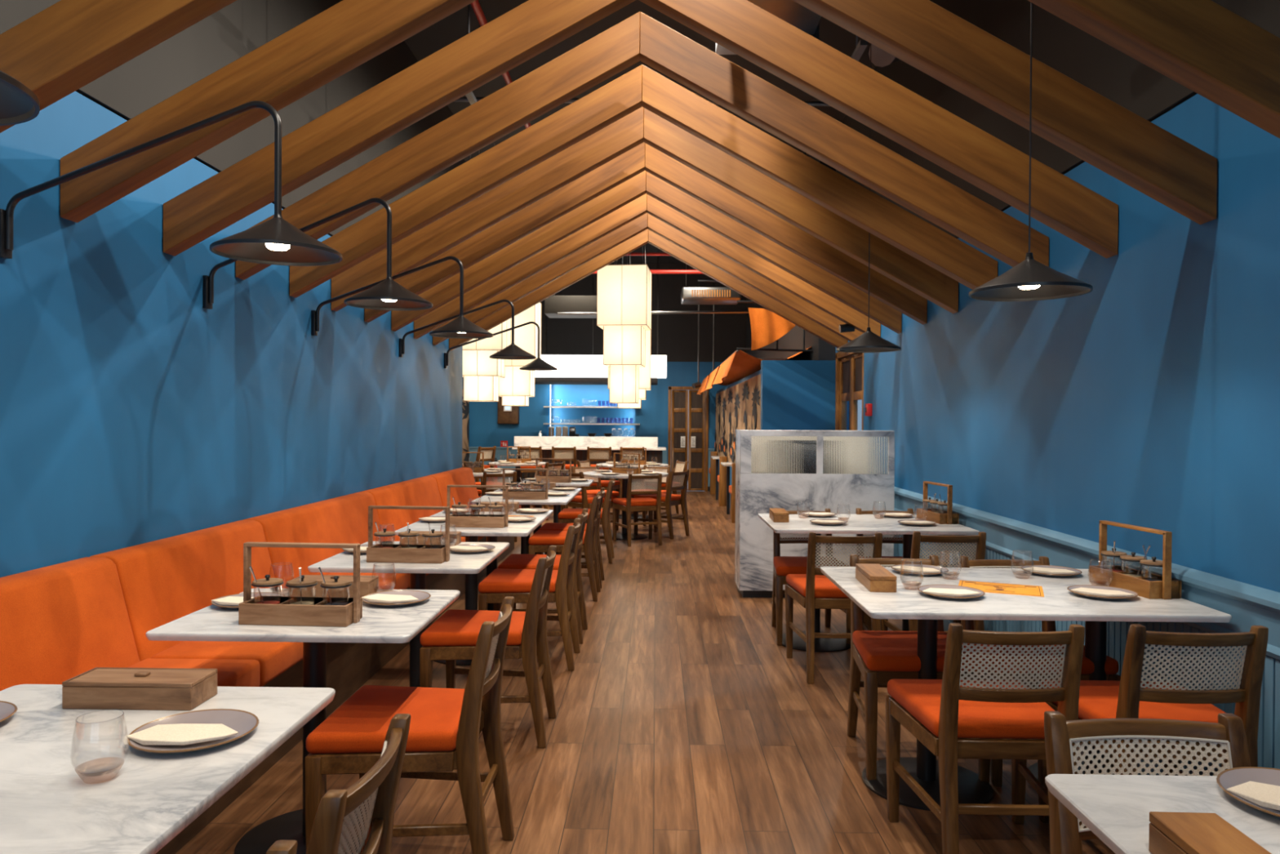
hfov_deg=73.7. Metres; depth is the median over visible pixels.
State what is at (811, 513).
napkin
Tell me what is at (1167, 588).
tray
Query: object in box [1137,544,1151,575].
spoon
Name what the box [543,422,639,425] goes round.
wall shelf
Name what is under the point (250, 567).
spoon
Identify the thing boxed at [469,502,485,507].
jar
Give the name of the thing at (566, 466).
bar chair
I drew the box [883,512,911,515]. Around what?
napkin
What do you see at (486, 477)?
dining chair
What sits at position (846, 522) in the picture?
plate
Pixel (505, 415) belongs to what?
upper cabinet
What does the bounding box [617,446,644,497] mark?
bar chair
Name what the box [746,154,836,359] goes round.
wall
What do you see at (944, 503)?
jar
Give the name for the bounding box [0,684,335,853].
dining table
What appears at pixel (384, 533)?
jar
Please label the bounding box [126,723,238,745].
napkin
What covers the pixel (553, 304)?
air duct
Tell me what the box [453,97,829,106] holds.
conduit
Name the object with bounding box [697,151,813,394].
canvas awning
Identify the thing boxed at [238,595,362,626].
tray
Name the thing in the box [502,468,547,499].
condiment caddy
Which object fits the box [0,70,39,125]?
wall lamp
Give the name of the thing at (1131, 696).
dining chair
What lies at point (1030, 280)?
pendant lamp
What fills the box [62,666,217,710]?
box
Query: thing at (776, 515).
box
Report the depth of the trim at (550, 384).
16.75 m
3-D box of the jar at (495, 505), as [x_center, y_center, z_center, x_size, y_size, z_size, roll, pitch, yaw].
[-0.834,0.502,4.936,0.091,0.130,0.091,1,0,25]
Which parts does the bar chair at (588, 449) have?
leg, rail, cane panel, rail, seat, leg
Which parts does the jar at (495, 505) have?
lid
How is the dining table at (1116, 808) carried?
on the floor
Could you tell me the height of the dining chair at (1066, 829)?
0.790 m
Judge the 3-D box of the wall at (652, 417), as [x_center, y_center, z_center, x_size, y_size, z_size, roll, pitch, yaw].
[0.472,-0.976,16.883,8.100,4.450,0.310,0,0,1]
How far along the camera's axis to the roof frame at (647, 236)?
8.49 m
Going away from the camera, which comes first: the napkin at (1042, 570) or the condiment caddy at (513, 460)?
the napkin at (1042, 570)
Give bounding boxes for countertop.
[511,446,666,450]
[561,435,635,436]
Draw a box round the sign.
[500,440,507,446]
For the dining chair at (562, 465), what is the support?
on the floor
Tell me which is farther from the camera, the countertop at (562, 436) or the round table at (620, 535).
the countertop at (562, 436)
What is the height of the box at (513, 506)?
0.064 m
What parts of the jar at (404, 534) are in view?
lid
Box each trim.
[462,389,469,463]
[468,446,714,450]
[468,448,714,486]
[550,384,551,426]
[893,486,1279,613]
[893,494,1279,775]
[893,507,1279,659]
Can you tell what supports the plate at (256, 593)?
on the dining table at (378, 624)
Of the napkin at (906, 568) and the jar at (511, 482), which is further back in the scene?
the jar at (511, 482)
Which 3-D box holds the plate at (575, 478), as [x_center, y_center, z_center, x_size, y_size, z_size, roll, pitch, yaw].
[-0.621,0.541,8.677,0.226,0.018,0.226,0,0,-5]
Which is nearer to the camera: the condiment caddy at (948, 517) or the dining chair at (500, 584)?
the dining chair at (500, 584)
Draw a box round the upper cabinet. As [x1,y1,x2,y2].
[497,396,519,423]
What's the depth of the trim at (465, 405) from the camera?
16.46 m
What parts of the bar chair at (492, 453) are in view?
leg, rail, cane panel, rail, leg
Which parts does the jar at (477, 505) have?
lid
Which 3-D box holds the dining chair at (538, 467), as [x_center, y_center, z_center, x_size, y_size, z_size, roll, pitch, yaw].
[-1.483,0.887,10.494,0.534,0.790,0.478,0,0,-9]
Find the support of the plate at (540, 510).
on the dining table at (523, 528)
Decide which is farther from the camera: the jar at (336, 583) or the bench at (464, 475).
the bench at (464, 475)
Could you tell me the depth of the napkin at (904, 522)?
5.09 m
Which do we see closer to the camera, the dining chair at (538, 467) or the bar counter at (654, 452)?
the dining chair at (538, 467)
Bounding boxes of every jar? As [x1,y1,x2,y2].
[251,574,284,604]
[285,574,317,604]
[320,575,351,604]
[373,528,395,547]
[398,528,419,548]
[422,528,443,548]
[451,502,466,507]
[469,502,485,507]
[488,502,503,508]
[506,480,517,484]
[519,480,531,484]
[533,480,544,485]
[922,497,936,511]
[929,498,943,512]
[937,500,947,506]
[1100,547,1127,571]
[1119,551,1146,577]
[1139,556,1162,581]
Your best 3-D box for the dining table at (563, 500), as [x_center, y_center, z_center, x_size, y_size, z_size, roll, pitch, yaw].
[-0.908,0.935,7.115,0.730,0.750,1.320,0,0,1]
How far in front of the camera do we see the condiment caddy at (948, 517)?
5.23 m
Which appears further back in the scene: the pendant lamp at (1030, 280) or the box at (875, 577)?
the box at (875, 577)
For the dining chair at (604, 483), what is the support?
on the floor
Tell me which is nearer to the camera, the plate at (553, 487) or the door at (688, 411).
the plate at (553, 487)
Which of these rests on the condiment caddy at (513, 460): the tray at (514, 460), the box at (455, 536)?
the tray at (514, 460)
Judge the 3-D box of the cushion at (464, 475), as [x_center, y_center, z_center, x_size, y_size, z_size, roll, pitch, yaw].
[-1.803,0.655,8.345,0.230,0.442,1.484,0,0,1]
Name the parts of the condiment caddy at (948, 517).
handle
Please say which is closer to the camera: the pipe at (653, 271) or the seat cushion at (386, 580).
the seat cushion at (386, 580)
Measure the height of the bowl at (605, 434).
0.068 m
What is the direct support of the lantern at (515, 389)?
hanging from the ceiling
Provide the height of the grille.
0.100 m
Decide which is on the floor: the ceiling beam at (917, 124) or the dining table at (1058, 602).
the dining table at (1058, 602)
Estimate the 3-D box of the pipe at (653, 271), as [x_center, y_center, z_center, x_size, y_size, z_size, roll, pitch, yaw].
[-0.412,-2.182,11.995,4.700,0.059,0.059,0,0,1]
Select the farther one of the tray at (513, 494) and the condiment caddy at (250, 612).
the tray at (513, 494)
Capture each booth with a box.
[708,451,717,493]
[717,456,727,506]
[728,462,735,523]
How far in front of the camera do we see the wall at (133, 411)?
3.71 m
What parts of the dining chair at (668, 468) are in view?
leg, seat, cane panel, rail, leg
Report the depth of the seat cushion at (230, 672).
3.00 m
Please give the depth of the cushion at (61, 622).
2.77 m
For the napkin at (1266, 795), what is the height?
0.010 m
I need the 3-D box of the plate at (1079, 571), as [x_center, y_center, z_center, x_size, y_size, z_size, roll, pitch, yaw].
[1.682,0.592,3.493,0.226,0.018,0.226,0,0,13]
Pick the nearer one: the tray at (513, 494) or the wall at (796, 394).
the tray at (513, 494)
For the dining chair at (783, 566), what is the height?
0.790 m
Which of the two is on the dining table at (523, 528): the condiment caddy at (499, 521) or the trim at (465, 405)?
the condiment caddy at (499, 521)
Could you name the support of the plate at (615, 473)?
on the round table at (620, 535)
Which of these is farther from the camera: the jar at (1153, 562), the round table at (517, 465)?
the round table at (517, 465)
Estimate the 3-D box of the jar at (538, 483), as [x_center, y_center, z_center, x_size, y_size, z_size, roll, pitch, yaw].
[-0.791,0.490,6.675,0.091,0.130,0.091,0,0,15]
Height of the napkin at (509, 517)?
0.010 m
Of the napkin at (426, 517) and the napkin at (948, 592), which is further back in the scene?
the napkin at (426, 517)
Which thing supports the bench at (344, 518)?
on the floor
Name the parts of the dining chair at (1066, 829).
leg, rail, rail, cane panel, leg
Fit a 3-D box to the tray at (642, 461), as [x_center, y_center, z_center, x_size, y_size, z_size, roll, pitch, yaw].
[-0.087,0.498,12.057,0.333,0.065,0.124,0,0,11]
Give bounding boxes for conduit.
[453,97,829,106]
[557,311,749,315]
[697,280,718,282]
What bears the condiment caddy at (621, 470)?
on the round table at (620, 535)
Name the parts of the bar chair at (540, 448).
leg, rail, cane panel, seat frame, seat, leg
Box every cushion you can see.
[0,556,139,690]
[90,520,277,661]
[127,657,259,686]
[151,640,302,686]
[243,492,384,588]
[327,572,430,589]
[359,475,443,541]
[399,536,484,542]
[427,466,479,508]
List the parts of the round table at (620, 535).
foot plate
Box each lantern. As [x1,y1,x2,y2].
[462,155,511,401]
[498,302,541,406]
[596,248,651,403]
[607,248,651,408]
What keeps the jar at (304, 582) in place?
in the condiment caddy at (250, 612)
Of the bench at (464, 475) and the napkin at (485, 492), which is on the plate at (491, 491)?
the napkin at (485, 492)
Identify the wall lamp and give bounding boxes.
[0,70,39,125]
[0,100,342,266]
[202,197,432,311]
[311,256,493,338]
[399,299,536,359]
[444,321,557,370]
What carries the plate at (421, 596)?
on the dining table at (378, 624)
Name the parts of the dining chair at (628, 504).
leg, leg, seat, seat frame, cane panel, rail, rail, leg, leg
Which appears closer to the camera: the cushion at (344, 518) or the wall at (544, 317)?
the cushion at (344, 518)
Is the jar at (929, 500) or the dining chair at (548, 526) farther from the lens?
the dining chair at (548, 526)
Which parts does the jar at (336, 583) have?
lid, knob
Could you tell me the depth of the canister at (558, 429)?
16.34 m
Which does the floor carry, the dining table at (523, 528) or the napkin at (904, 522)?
the dining table at (523, 528)
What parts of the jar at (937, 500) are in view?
lid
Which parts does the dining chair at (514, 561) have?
seat, leg, rail, leg, rail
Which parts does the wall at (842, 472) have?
reeded pane, reeded pane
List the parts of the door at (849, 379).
inset panel, inset panel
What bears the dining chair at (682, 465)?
on the floor
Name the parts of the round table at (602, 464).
foot plate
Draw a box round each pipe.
[471,0,531,128]
[593,269,703,274]
[626,252,670,255]
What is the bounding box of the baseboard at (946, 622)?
[943,619,1163,774]
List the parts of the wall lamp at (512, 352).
wall plate, lamp shade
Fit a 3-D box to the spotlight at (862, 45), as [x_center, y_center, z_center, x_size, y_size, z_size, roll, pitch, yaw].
[1.226,-2.597,4.810,0.040,1.030,0.320,0,0,1]
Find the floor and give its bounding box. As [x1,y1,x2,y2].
[174,488,1115,853]
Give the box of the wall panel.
[714,373,760,462]
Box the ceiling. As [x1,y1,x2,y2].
[404,0,875,263]
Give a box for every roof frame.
[0,0,1279,138]
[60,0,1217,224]
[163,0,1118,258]
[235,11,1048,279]
[289,65,997,297]
[331,106,958,313]
[364,142,927,324]
[391,170,902,333]
[413,193,880,338]
[432,213,862,345]
[448,229,848,351]
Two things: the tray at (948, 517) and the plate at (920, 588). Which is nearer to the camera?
the plate at (920, 588)
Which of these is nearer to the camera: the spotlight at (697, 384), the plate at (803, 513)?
the plate at (803, 513)
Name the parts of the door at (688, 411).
inset panel, inset panel, inset panel, inset panel, push plate, push plate, inset panel, inset panel, inset panel, inset panel, inset panel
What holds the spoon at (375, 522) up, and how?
in the jar at (384, 533)
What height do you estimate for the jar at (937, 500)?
0.130 m
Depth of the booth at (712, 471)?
15.99 m
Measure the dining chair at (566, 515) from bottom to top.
0.790 m
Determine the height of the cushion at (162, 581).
0.442 m
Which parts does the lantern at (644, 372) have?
wire frame, wire frame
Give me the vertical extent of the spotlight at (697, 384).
2.554 m
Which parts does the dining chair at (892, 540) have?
leg, leg, cane panel, rail, rail, seat, leg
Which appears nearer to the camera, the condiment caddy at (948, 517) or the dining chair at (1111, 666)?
the dining chair at (1111, 666)
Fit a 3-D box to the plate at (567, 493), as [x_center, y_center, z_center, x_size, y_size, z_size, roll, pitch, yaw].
[-0.682,0.553,6.998,0.226,0.018,0.226,0,0,-5]
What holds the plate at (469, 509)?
on the dining table at (523, 528)
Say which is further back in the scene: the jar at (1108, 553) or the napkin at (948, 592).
the jar at (1108, 553)
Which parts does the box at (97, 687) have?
groove rail, knob, lid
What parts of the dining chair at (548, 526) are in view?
seat, leg, leg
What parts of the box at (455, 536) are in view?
groove rail, lid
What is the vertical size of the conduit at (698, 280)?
0.050 m
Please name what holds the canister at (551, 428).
on the countertop at (562, 436)
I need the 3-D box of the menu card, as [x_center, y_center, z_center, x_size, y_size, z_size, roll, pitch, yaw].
[1.341,0.600,3.180,0.290,0.002,0.210,1,0,23]
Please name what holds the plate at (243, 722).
on the dining table at (72, 781)
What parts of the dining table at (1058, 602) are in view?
foot plate, foot plate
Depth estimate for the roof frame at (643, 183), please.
6.64 m
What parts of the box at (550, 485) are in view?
groove rail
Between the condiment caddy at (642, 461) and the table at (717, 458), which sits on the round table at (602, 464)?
the condiment caddy at (642, 461)
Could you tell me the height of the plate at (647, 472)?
0.018 m
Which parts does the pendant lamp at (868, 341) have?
lamp shade, cord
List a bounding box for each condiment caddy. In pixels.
[238,542,362,626]
[366,505,449,563]
[446,484,508,528]
[462,452,484,472]
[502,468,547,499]
[506,446,531,462]
[535,457,571,482]
[612,453,641,474]
[621,447,646,464]
[916,480,959,524]
[1088,520,1181,599]
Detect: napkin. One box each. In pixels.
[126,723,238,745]
[211,595,254,604]
[342,546,367,551]
[361,593,418,602]
[418,516,445,519]
[444,507,467,511]
[449,545,487,551]
[484,492,502,493]
[498,487,519,488]
[508,516,531,519]
[518,508,537,511]
[547,492,566,494]
[553,487,574,488]
[804,512,834,515]
[811,520,844,523]
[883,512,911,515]
[892,564,942,572]
[900,520,934,524]
[922,587,981,595]
[1023,566,1078,573]
[1071,586,1134,596]
[1226,780,1279,810]
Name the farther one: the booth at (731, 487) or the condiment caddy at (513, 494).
the booth at (731, 487)
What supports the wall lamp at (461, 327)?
attached to the wall at (133, 411)
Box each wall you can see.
[0,0,464,577]
[469,263,746,464]
[540,299,546,355]
[715,369,760,502]
[734,429,894,598]
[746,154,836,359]
[760,360,848,430]
[835,0,1279,592]
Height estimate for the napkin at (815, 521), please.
0.010 m
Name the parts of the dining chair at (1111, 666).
leg, leg, cane panel, rail, seat, leg, seat frame, leg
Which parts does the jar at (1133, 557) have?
lid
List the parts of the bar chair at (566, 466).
leg, rail, cane panel, rail, seat, leg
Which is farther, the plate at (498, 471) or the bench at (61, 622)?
the plate at (498, 471)
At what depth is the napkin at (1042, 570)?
3.45 m
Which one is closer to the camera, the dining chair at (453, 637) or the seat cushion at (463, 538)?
the dining chair at (453, 637)
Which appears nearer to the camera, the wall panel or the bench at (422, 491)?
the bench at (422, 491)
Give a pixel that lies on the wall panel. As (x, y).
(738, 406)
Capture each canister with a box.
[548,426,554,435]
[555,426,561,436]
[562,426,568,436]
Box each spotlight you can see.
[692,274,701,388]
[839,323,854,333]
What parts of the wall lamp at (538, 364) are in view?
wall plate, lamp shade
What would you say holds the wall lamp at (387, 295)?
attached to the wall at (133, 411)
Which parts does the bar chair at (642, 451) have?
leg, rail, cane panel, leg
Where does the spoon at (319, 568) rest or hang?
in the jar at (336, 583)
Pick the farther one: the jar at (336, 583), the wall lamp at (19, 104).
the jar at (336, 583)
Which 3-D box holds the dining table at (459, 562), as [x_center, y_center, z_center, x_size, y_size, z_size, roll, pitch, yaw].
[-1.022,0.956,3.927,0.720,0.750,0.770,0,0,1]
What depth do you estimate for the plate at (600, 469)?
10.23 m
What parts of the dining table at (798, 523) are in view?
foot plate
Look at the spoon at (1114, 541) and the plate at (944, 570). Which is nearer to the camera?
the spoon at (1114, 541)
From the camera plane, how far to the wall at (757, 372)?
13.08 m
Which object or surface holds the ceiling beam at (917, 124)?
attached to the wall at (133, 411)
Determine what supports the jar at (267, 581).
in the condiment caddy at (250, 612)
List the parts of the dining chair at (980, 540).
leg, leg, cane panel, rail, leg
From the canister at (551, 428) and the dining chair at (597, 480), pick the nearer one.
the dining chair at (597, 480)
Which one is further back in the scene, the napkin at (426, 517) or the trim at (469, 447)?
the trim at (469, 447)
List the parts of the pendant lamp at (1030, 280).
bulb, cord, lamp shade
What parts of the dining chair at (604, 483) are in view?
leg, cane panel, seat frame, seat, leg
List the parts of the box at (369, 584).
groove rail, lid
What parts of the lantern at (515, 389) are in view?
wire frame, wire frame, wire frame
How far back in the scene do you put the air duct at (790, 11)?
5.11 m
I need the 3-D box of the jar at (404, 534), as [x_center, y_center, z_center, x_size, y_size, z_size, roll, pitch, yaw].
[-1.008,0.509,3.723,0.091,0.130,0.091,0,0,-7]
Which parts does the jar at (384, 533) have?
lid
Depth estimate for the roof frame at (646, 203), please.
7.26 m
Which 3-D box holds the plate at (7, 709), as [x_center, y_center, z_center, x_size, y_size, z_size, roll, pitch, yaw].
[-1.372,0.586,1.690,0.226,0.018,0.226,0,0,20]
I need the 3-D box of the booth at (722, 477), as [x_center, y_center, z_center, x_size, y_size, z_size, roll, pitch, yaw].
[1.347,0.875,14.009,0.120,0.800,0.550,0,0,1]
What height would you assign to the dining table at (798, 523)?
0.750 m
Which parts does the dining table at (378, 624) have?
foot plate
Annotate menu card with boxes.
[958,580,1044,596]
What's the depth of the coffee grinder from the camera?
16.32 m
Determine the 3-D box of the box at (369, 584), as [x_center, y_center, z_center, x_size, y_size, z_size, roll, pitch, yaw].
[-1.072,0.556,3.000,0.275,0.064,0.112,0,0,1]
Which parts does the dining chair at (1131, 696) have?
leg, leg, seat, seat frame, leg, rail, cane panel, rail, leg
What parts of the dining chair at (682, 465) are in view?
seat frame, seat, leg, cane panel, leg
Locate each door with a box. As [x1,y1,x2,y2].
[667,386,708,491]
[835,351,863,430]
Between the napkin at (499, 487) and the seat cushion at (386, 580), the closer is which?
the seat cushion at (386, 580)
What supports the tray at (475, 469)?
on the condiment caddy at (475, 469)
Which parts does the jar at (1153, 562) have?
lid, knob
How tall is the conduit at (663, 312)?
0.080 m
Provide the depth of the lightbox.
14.37 m
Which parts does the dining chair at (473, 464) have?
rail, leg, seat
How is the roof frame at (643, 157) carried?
attached to the wall at (133, 411)
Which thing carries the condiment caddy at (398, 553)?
on the dining table at (459, 562)
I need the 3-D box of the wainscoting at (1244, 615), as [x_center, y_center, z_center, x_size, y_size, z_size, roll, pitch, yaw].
[1.930,0.915,2.401,0.020,0.710,10.860,0,0,1]
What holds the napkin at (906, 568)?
on the plate at (944, 570)
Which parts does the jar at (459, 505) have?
lid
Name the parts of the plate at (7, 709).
dish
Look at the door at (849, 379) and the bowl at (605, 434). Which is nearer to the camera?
the door at (849, 379)
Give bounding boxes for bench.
[0,556,259,853]
[90,520,352,794]
[243,492,438,693]
[359,475,486,616]
[427,466,520,563]
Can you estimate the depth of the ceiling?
7.05 m
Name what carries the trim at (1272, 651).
attached to the wall at (1149, 397)
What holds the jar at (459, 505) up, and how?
in the condiment caddy at (499, 521)
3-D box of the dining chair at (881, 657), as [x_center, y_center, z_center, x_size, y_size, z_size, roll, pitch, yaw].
[1.097,0.952,3.474,0.478,0.790,0.534,0,0,1]
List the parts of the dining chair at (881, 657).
leg, leg, rail, seat frame, seat, leg, leg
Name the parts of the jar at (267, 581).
knob, lid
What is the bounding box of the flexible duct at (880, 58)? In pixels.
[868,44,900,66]
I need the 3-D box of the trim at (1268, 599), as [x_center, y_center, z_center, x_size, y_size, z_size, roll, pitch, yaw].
[1.921,0.537,2.398,0.042,0.065,10.860,0,0,1]
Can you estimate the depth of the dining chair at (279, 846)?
1.15 m
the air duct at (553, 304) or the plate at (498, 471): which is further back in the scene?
the air duct at (553, 304)
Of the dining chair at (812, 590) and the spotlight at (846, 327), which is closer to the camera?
the dining chair at (812, 590)
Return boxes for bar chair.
[467,445,496,482]
[517,445,548,482]
[551,446,578,507]
[586,446,615,507]
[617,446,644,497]
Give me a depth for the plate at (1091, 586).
3.07 m
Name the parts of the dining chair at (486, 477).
leg, rail, cane panel, rail, leg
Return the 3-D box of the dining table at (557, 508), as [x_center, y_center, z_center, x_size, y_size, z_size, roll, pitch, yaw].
[-0.835,0.925,8.594,0.700,0.750,0.600,0,0,1]
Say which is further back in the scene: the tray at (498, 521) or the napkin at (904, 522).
the napkin at (904, 522)
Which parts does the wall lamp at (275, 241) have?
wall plate, lamp shade, bulb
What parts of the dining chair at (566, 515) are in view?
seat, seat frame, leg, leg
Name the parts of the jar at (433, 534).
lid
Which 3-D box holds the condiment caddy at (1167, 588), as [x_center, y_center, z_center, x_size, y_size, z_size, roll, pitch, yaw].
[1.832,0.486,3.170,0.124,0.238,0.354,0,0,-7]
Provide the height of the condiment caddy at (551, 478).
0.238 m
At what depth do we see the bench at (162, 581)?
3.42 m
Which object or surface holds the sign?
attached to the wall at (652, 417)
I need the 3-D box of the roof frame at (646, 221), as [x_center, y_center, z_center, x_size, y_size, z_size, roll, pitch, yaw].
[0.067,-1.400,7.920,3.972,1.298,0.090,0,0,1]
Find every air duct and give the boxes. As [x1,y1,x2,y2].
[544,293,596,318]
[680,263,741,304]
[715,0,821,54]
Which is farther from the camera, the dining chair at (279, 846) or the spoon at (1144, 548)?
the spoon at (1144, 548)
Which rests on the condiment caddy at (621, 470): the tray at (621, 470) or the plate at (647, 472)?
the tray at (621, 470)
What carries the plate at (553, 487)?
on the dining table at (563, 500)
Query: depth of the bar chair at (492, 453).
13.22 m
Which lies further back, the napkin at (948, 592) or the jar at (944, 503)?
the jar at (944, 503)
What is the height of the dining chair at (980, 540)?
0.790 m
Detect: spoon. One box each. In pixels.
[248,565,263,603]
[298,567,302,604]
[318,567,332,604]
[374,521,382,547]
[407,522,408,547]
[427,522,431,548]
[1113,540,1115,570]
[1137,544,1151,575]
[1142,545,1151,579]
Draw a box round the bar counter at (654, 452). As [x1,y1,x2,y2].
[511,435,666,491]
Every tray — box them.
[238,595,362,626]
[366,543,444,563]
[449,514,505,528]
[462,466,482,472]
[502,489,546,499]
[506,457,531,462]
[536,475,569,482]
[612,466,641,474]
[621,459,644,464]
[916,508,959,524]
[1088,564,1181,599]
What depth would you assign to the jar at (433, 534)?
3.70 m
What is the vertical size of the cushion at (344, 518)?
0.442 m
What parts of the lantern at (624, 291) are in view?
wire frame, wire frame, wire frame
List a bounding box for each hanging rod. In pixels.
[465,4,476,104]
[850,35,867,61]
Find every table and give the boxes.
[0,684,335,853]
[146,587,460,853]
[307,541,509,687]
[394,509,553,665]
[471,488,582,554]
[472,468,514,476]
[488,461,546,487]
[518,480,594,554]
[582,470,668,539]
[596,462,668,519]
[711,456,719,499]
[720,462,732,514]
[757,513,979,652]
[820,566,1231,810]
[1044,773,1279,853]
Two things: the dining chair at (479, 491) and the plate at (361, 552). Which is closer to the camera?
the plate at (361, 552)
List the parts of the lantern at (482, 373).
wire frame, wire frame, wire frame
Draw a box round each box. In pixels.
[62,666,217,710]
[289,574,378,597]
[400,530,461,545]
[475,501,519,511]
[523,481,555,489]
[768,508,789,522]
[855,563,896,592]
[1148,811,1271,853]
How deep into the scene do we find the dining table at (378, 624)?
2.65 m
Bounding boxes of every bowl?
[586,432,596,436]
[603,433,613,436]
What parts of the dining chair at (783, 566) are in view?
leg, leg, seat frame, rail, cane panel, rail, seat, leg, leg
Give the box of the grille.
[691,289,730,297]
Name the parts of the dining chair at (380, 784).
leg, cane panel, rail, rail, leg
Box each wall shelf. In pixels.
[543,405,617,408]
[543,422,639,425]
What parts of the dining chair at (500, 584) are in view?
leg, leg, seat frame, seat, leg, rail, leg, rail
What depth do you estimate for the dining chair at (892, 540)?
5.68 m
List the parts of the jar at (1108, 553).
lid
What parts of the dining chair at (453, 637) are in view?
leg, leg, seat frame, seat, leg, rail, cane panel, leg, rail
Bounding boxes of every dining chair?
[266,840,297,853]
[305,596,514,853]
[306,713,410,853]
[419,545,556,747]
[462,461,509,494]
[462,463,481,496]
[478,518,580,671]
[479,471,517,542]
[497,508,588,644]
[518,461,565,519]
[528,493,601,601]
[532,466,540,506]
[538,488,604,588]
[557,478,614,563]
[560,471,617,529]
[571,465,619,530]
[577,459,620,513]
[612,473,662,546]
[631,465,671,531]
[633,469,689,539]
[645,460,688,515]
[771,507,850,645]
[785,531,882,684]
[847,554,991,782]
[855,507,940,630]
[880,531,986,632]
[884,622,1084,853]
[959,555,1120,786]
[1037,623,1268,822]
[1044,711,1250,853]
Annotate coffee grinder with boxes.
[568,426,579,436]
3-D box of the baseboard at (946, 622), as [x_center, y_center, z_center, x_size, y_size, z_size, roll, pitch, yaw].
[1.925,1.310,2.403,0.025,0.100,10.860,0,0,1]
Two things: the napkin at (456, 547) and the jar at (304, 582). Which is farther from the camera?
the napkin at (456, 547)
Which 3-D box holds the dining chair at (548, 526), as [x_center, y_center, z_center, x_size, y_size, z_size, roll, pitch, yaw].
[-0.560,0.916,7.138,0.534,0.790,0.478,0,0,1]
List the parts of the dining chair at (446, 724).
leg, leg, seat, seat frame, leg, rail, cane panel, leg, rail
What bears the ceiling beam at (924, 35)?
attached to the wall at (133, 411)
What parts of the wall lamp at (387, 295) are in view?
wall plate, lamp shade, bulb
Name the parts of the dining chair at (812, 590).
leg, leg, seat, seat frame, rail, cane panel, rail, leg, leg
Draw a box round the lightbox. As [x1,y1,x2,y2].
[534,248,666,385]
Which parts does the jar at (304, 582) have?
lid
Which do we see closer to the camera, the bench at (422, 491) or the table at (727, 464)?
the bench at (422, 491)
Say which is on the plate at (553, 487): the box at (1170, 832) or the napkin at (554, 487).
the napkin at (554, 487)
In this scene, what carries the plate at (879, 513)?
on the dining table at (798, 523)
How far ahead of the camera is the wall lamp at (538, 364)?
8.38 m
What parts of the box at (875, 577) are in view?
lid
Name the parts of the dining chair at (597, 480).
leg, rail, cane panel, seat, leg, leg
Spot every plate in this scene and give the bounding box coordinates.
[0,700,17,722]
[126,708,258,752]
[210,591,284,608]
[342,544,373,553]
[362,590,431,605]
[419,515,445,522]
[443,507,477,513]
[449,543,495,552]
[483,470,502,472]
[485,491,502,495]
[486,467,502,470]
[498,486,524,489]
[507,515,536,522]
[515,507,549,513]
[547,492,570,496]
[552,487,577,490]
[571,478,590,481]
[593,469,611,471]
[601,472,619,475]
[640,471,660,474]
[801,511,836,516]
[809,519,847,524]
[878,511,914,517]
[890,563,948,575]
[897,519,937,525]
[917,584,985,599]
[1021,564,1081,576]
[1066,584,1138,599]
[1216,766,1279,817]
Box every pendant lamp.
[836,43,901,352]
[968,2,1093,301]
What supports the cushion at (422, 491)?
on the bench at (422, 491)
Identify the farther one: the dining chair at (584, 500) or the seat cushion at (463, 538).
the dining chair at (584, 500)
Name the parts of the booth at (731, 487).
panel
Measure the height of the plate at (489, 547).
0.018 m
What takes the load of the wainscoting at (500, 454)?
attached to the wall at (652, 417)
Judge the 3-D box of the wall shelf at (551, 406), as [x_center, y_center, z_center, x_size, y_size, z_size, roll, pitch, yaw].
[-0.934,-0.387,16.758,1.870,0.028,0.420,0,0,1]
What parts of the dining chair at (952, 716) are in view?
leg, leg, seat frame, seat, rail, cane panel, rail, leg, leg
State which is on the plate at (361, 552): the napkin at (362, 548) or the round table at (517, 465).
the napkin at (362, 548)
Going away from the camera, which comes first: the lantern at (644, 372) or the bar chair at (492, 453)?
the lantern at (644, 372)
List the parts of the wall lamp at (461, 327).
wall plate, lamp shade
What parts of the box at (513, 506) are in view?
groove rail, lid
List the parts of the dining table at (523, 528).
foot plate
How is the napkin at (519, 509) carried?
on the plate at (540, 510)
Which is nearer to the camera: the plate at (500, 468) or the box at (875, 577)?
the box at (875, 577)
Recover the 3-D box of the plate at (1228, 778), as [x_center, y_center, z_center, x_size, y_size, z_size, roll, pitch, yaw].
[1.067,0.603,1.379,0.226,0.018,0.226,0,0,18]
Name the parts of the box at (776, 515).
lid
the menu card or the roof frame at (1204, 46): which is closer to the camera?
the roof frame at (1204, 46)
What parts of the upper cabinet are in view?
screen frame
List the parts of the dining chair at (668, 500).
leg, leg, seat, leg, seat frame, cane panel, rail, rail, leg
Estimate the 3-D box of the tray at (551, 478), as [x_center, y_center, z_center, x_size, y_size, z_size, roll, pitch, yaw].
[-0.864,0.519,8.521,0.333,0.065,0.124,0,0,4]
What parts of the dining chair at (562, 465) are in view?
leg, cane panel, rail, leg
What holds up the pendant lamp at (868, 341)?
hanging from the ceiling
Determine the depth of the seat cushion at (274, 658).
3.21 m
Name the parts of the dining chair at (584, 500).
leg, rail, cane panel, leg, seat frame, seat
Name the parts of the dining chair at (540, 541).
leg, seat, seat frame, leg, leg, rail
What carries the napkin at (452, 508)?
on the plate at (469, 509)

